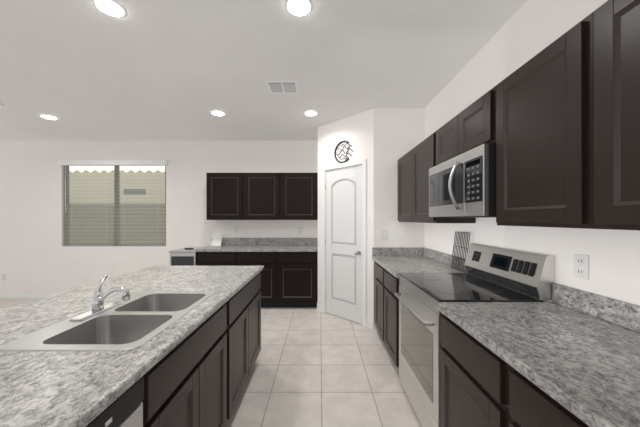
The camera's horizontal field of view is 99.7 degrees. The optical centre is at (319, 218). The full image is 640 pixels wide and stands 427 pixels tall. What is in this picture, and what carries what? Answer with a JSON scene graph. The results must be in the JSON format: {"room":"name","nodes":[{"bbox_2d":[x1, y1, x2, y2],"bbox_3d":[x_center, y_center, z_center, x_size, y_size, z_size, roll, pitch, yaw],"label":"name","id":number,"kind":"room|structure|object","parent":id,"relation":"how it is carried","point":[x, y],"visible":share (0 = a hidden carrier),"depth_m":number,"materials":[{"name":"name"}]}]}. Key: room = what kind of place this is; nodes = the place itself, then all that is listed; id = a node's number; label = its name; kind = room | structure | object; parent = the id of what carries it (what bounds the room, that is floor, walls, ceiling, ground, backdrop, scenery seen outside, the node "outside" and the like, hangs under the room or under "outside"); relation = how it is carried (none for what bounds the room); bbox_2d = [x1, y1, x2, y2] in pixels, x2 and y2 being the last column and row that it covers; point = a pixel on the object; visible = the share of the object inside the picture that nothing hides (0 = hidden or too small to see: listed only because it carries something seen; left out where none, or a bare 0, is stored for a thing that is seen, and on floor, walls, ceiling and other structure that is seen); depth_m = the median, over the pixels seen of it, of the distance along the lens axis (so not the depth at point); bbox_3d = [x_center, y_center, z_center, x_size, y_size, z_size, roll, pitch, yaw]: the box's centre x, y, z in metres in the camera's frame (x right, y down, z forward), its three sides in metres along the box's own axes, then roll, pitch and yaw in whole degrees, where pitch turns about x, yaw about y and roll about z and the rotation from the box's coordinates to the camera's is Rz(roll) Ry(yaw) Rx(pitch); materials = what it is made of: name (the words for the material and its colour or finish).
{"room":"kitchen","nodes":[
{"label":"kitchen","id":0,"kind":"room"},
{"bbox_2d":[0,140,317,292],"bbox_3d":[-3.350,0.000,4.760,9.300,2.740,0.120,0,0,0],"label":"wall","id":1,"kind":"structure","parent":0,"point":[34,258],"depth_m":4.70,"materials":[{"name":"paint"}]},
{"bbox_2d":[57,160,167,246],"bbox_3d":[-3.583,-0.263,4.692,1.865,1.515,0.104,0,0,0],"label":"window blind","id":2,"kind":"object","parent":1,"relation":"in","point":[59,162],"depth_m":4.72,"materials":[{"name":"white plastic"}]},
{"bbox_2d":[64,165,165,244],"bbox_3d":[-3.590,-0.260,4.750,1.820,1.510,0.099,0,0,0],"label":"window frame","id":3,"kind":"structure","parent":1,"relation":"in","point":[67,166],"depth_m":4.75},
{"bbox_2d":[0,293,372,328],"bbox_3d":[-3.576,1.327,4.618,8.767,0.085,1.220,0,0,9],"label":"baseboard","id":4,"kind":"structure","parent":1,"relation":"attached to","point":[369,324],"depth_m":4.69,"materials":[{"name":"white wood"}]},
{"bbox_2d":[234,226,238,232],"bbox_3d":[-1.455,0.185,4.694,0.075,0.118,0.009,0,0,0],"label":"outlet","id":5,"kind":"object","parent":1,"relation":"attached to","point":[236,228],"visible":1,"depth_m":4.69,"materials":[{"name":"white plastic"}]},
{"bbox_2d":[206,173,317,219],"bbox_3d":[-0.940,-0.367,4.527,1.801,0.765,0.343,0,0,0],"label":"upper cabinet","id":6,"kind":"object","parent":1,"relation":"attached to","point":[229,196],"visible":1,"depth_m":4.37,"materials":[{"name":"brown wood"}]},
{"bbox_2d":[298,227,302,233],"bbox_3d":[-0.340,0.195,4.694,0.075,0.118,0.009,0,0,0],"label":"outlet","id":7,"kind":"object","parent":1,"relation":"attached to","point":[300,229],"visible":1,"depth_m":4.69,"materials":[{"name":"white plastic"}]},
{"bbox_2d":[0,298,421,426],"bbox_3d":[-3.290,1.410,0.910,9.420,0.080,7.820,0,0,0],"label":"floor","id":8,"kind":"structure","parent":0,"point":[312,367],"depth_m":2.35,"materials":[{"name":"tile"}]},
{"bbox_2d":[0,266,263,426],"bbox_3d":[-1.072,0.828,1.020,1.096,1.084,3.240,0,0,0],"label":"kitchen island","id":9,"kind":"object","parent":8,"relation":"on","point":[153,346],"visible":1,"depth_m":1.19,"materials":[{"name":"stone"}]},
{"bbox_2d":[168,247,202,265],"bbox_3d":[-2.098,0.917,4.390,0.425,0.905,0.560,0,0,0],"label":"bin","id":10,"kind":"object","parent":8,"relation":"on","point":[187,256],"visible":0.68,"depth_m":4.12,"materials":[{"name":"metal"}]},
{"bbox_2d":[195,238,317,307],"bbox_3d":[-0.960,0.848,4.384,1.841,1.044,0.628,0,0,0],"label":"base cabinet","id":11,"kind":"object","parent":8,"relation":"on","point":[289,274],"depth_m":4.09,"materials":[{"name":"wood"}]},
{"bbox_2d":[211,233,222,245],"bbox_3d":[-1.760,0.350,4.610,0.160,0.210,0.091,0,0,0],"label":"booklet","id":12,"kind":"object","parent":11,"relation":"on","point":[217,237],"visible":1,"depth_m":4.61,"materials":[{"name":"paper"}]},
{"bbox_2d":[322,159,365,326],"bbox_3d":[0.344,0.304,3.724,0.774,2.132,0.118,0,0,45],"label":"door frame","id":13,"kind":"structure","parent":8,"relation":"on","point":[362,162],"depth_m":3.54,"materials":[{"name":"white wood"}]},
{"bbox_2d":[372,247,466,368],"bbox_3d":[0.969,0.861,2.800,0.658,1.019,1.095,0,0,0],"label":"countertop","id":14,"kind":"structure","parent":8,"relation":"on","point":[389,262],"depth_m":2.71,"materials":[{"name":"stone"}]},
{"bbox_2d":[451,231,469,272],"bbox_3d":[1.246,0.284,2.400,0.049,0.340,0.248,0,0,0],"label":"wire rack","id":15,"kind":"object","parent":14,"relation":"on","point":[456,246],"visible":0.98,"depth_m":2.39,"materials":[{"name":"metal"}]},
{"bbox_2d":[395,243,554,426],"bbox_3d":[0.946,0.785,1.870,0.700,1.169,0.758,0,0,0],"label":"range","id":16,"kind":"object","parent":8,"relation":"on","point":[494,273],"visible":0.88,"depth_m":1.74,"materials":[{"name":"metal"}]},
{"bbox_2d":[437,283,639,426],"bbox_3d":[0.969,0.861,0.143,0.658,1.019,2.687,0,0,0],"label":"base cabinet","id":17,"kind":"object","parent":8,"relation":"on","point":[573,359],"depth_m":1.01,"materials":[{"name":"stone"}]},
{"bbox_2d":[0,0,526,139],"bbox_3d":[-3.290,-1.420,0.910,9.420,0.100,7.820,0,0,0],"label":"ceiling","id":18,"kind":"structure","parent":0,"point":[158,71],"depth_m":2.33,"materials":[{"name":"paint"}]},
{"bbox_2d":[39,114,58,119],"bbox_3d":[-3.640,-1.366,3.626,0.190,0.007,0.190,0,0,0],"label":"recessed light","id":19,"kind":"object","parent":18,"relation":"in","point":[41,115],"visible":1,"depth_m":3.61,"materials":[{"name":"white"}]},
{"bbox_2d":[91,0,127,17],"bbox_3d":[-1.357,-1.366,1.745,0.190,0.007,0.190,0,0,0],"label":"recessed light","id":20,"kind":"object","parent":18,"relation":"in","point":[113,8],"visible":1,"depth_m":1.75,"materials":[{"name":"white"}]},
{"bbox_2d":[210,110,225,115],"bbox_3d":[-1.318,-1.366,3.490,0.190,0.007,0.190,0,0,0],"label":"recessed light","id":21,"kind":"object","parent":18,"relation":"in","point":[214,112],"visible":1,"depth_m":3.48,"materials":[{"name":"white"}]},
{"bbox_2d":[264,80,299,93],"bbox_3d":[-0.385,-1.363,2.800,0.330,0.013,0.270,0,0,0],"label":"ceiling vent","id":22,"kind":"object","parent":18,"relation":"attached to","point":[273,86],"depth_m":2.78,"materials":[{"name":"white metal"}]},
{"bbox_2d":[284,0,313,16],"bbox_3d":[-0.135,-1.366,1.737,0.190,0.007,0.190,0,0,0],"label":"recessed light","id":23,"kind":"object","parent":18,"relation":"in","point":[297,8],"visible":1,"depth_m":1.74,"materials":[{"name":"white"}]},
{"bbox_2d":[304,110,317,115],"bbox_3d":[-0.116,-1.366,3.490,0.190,0.007,0.190,0,0,0],"label":"recessed light","id":24,"kind":"object","parent":18,"relation":"in","point":[308,112],"visible":1,"depth_m":3.47,"materials":[{"name":"white"}]},
{"bbox_2d":[318,109,373,328],"bbox_3d":[0.350,0.000,3.731,0.983,2.740,0.100,0,0,45],"label":"wall","id":25,"kind":"structure","parent":0,"point":[358,129],"depth_m":3.54,"materials":[{"name":"paint"}]},
{"bbox_2d":[334,140,352,162],"bbox_3d":[0.317,-0.915,3.681,0.336,0.310,0.026,0,0,45],"label":"monogram sign","id":26,"kind":"object","parent":25,"relation":"attached to","point":[347,142],"visible":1,"depth_m":3.69,"materials":[{"name":"metal"}]},
{"bbox_2d":[325,165,361,323],"bbox_3d":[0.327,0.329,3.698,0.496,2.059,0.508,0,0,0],"label":"pantry door","id":27,"kind":"structure","parent":25,"relation":"in","point":[343,186],"depth_m":3.69,"materials":[{"name":"white wood"}]},
{"bbox_2d":[374,109,424,328],"bbox_3d":[0.982,0.000,3.400,0.633,2.740,0.100,0,0,0],"label":"wall","id":28,"kind":"structure","parent":0,"point":[397,132],"depth_m":3.35,"materials":[{"name":"paint"}]},
{"bbox_2d":[381,231,387,239],"bbox_3d":[0.800,0.205,3.343,0.085,0.118,0.012,0,0,0],"label":"switch","id":29,"kind":"object","parent":28,"relation":"attached to","point":[384,234],"visible":1,"depth_m":3.34,"materials":[{"name":"white plastic"}]},
{"bbox_2d":[425,0,639,305],"bbox_3d":[1.360,0.000,0.910,0.120,2.740,7.820,0,0,0],"label":"wall","id":30,"kind":"structure","parent":0,"point":[614,255],"depth_m":1.63,"materials":[{"name":"paint"}]},
{"bbox_2d":[398,0,639,229],"bbox_3d":[1.127,-0.352,1.074,0.343,0.775,4.548,0,0,0],"label":"upper cabinet","id":31,"kind":"object","parent":30,"relation":"attached to","point":[564,126],"visible":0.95,"depth_m":1.07,"materials":[{"name":"brown wood"}]},
{"bbox_2d":[429,143,495,217],"bbox_3d":[1.064,-0.215,1.870,0.464,0.409,0.754,0,0,0],"label":"microwave","id":32,"kind":"object","parent":31,"relation":"attached to","point":[463,185],"visible":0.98,"depth_m":1.67,"materials":[{"name":"metal"}]},
{"bbox_2d":[574,254,588,279],"bbox_3d":[1.294,0.235,1.340,0.009,0.118,0.075,0,0,0],"label":"outlet","id":33,"kind":"object","parent":30,"relation":"attached to","point":[581,262],"visible":1,"depth_m":1.33,"materials":[{"name":"white plastic"}]},
{"label":"outside","id":34,"kind":"structure","parent":0,"visible":0},
{"bbox_2d":[69,165,164,243],"bbox_3d":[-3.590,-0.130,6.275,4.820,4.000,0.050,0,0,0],"label":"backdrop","id":35,"kind":"structure","parent":34,"point":[70,166],"depth_m":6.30,"materials":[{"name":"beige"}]}
]}

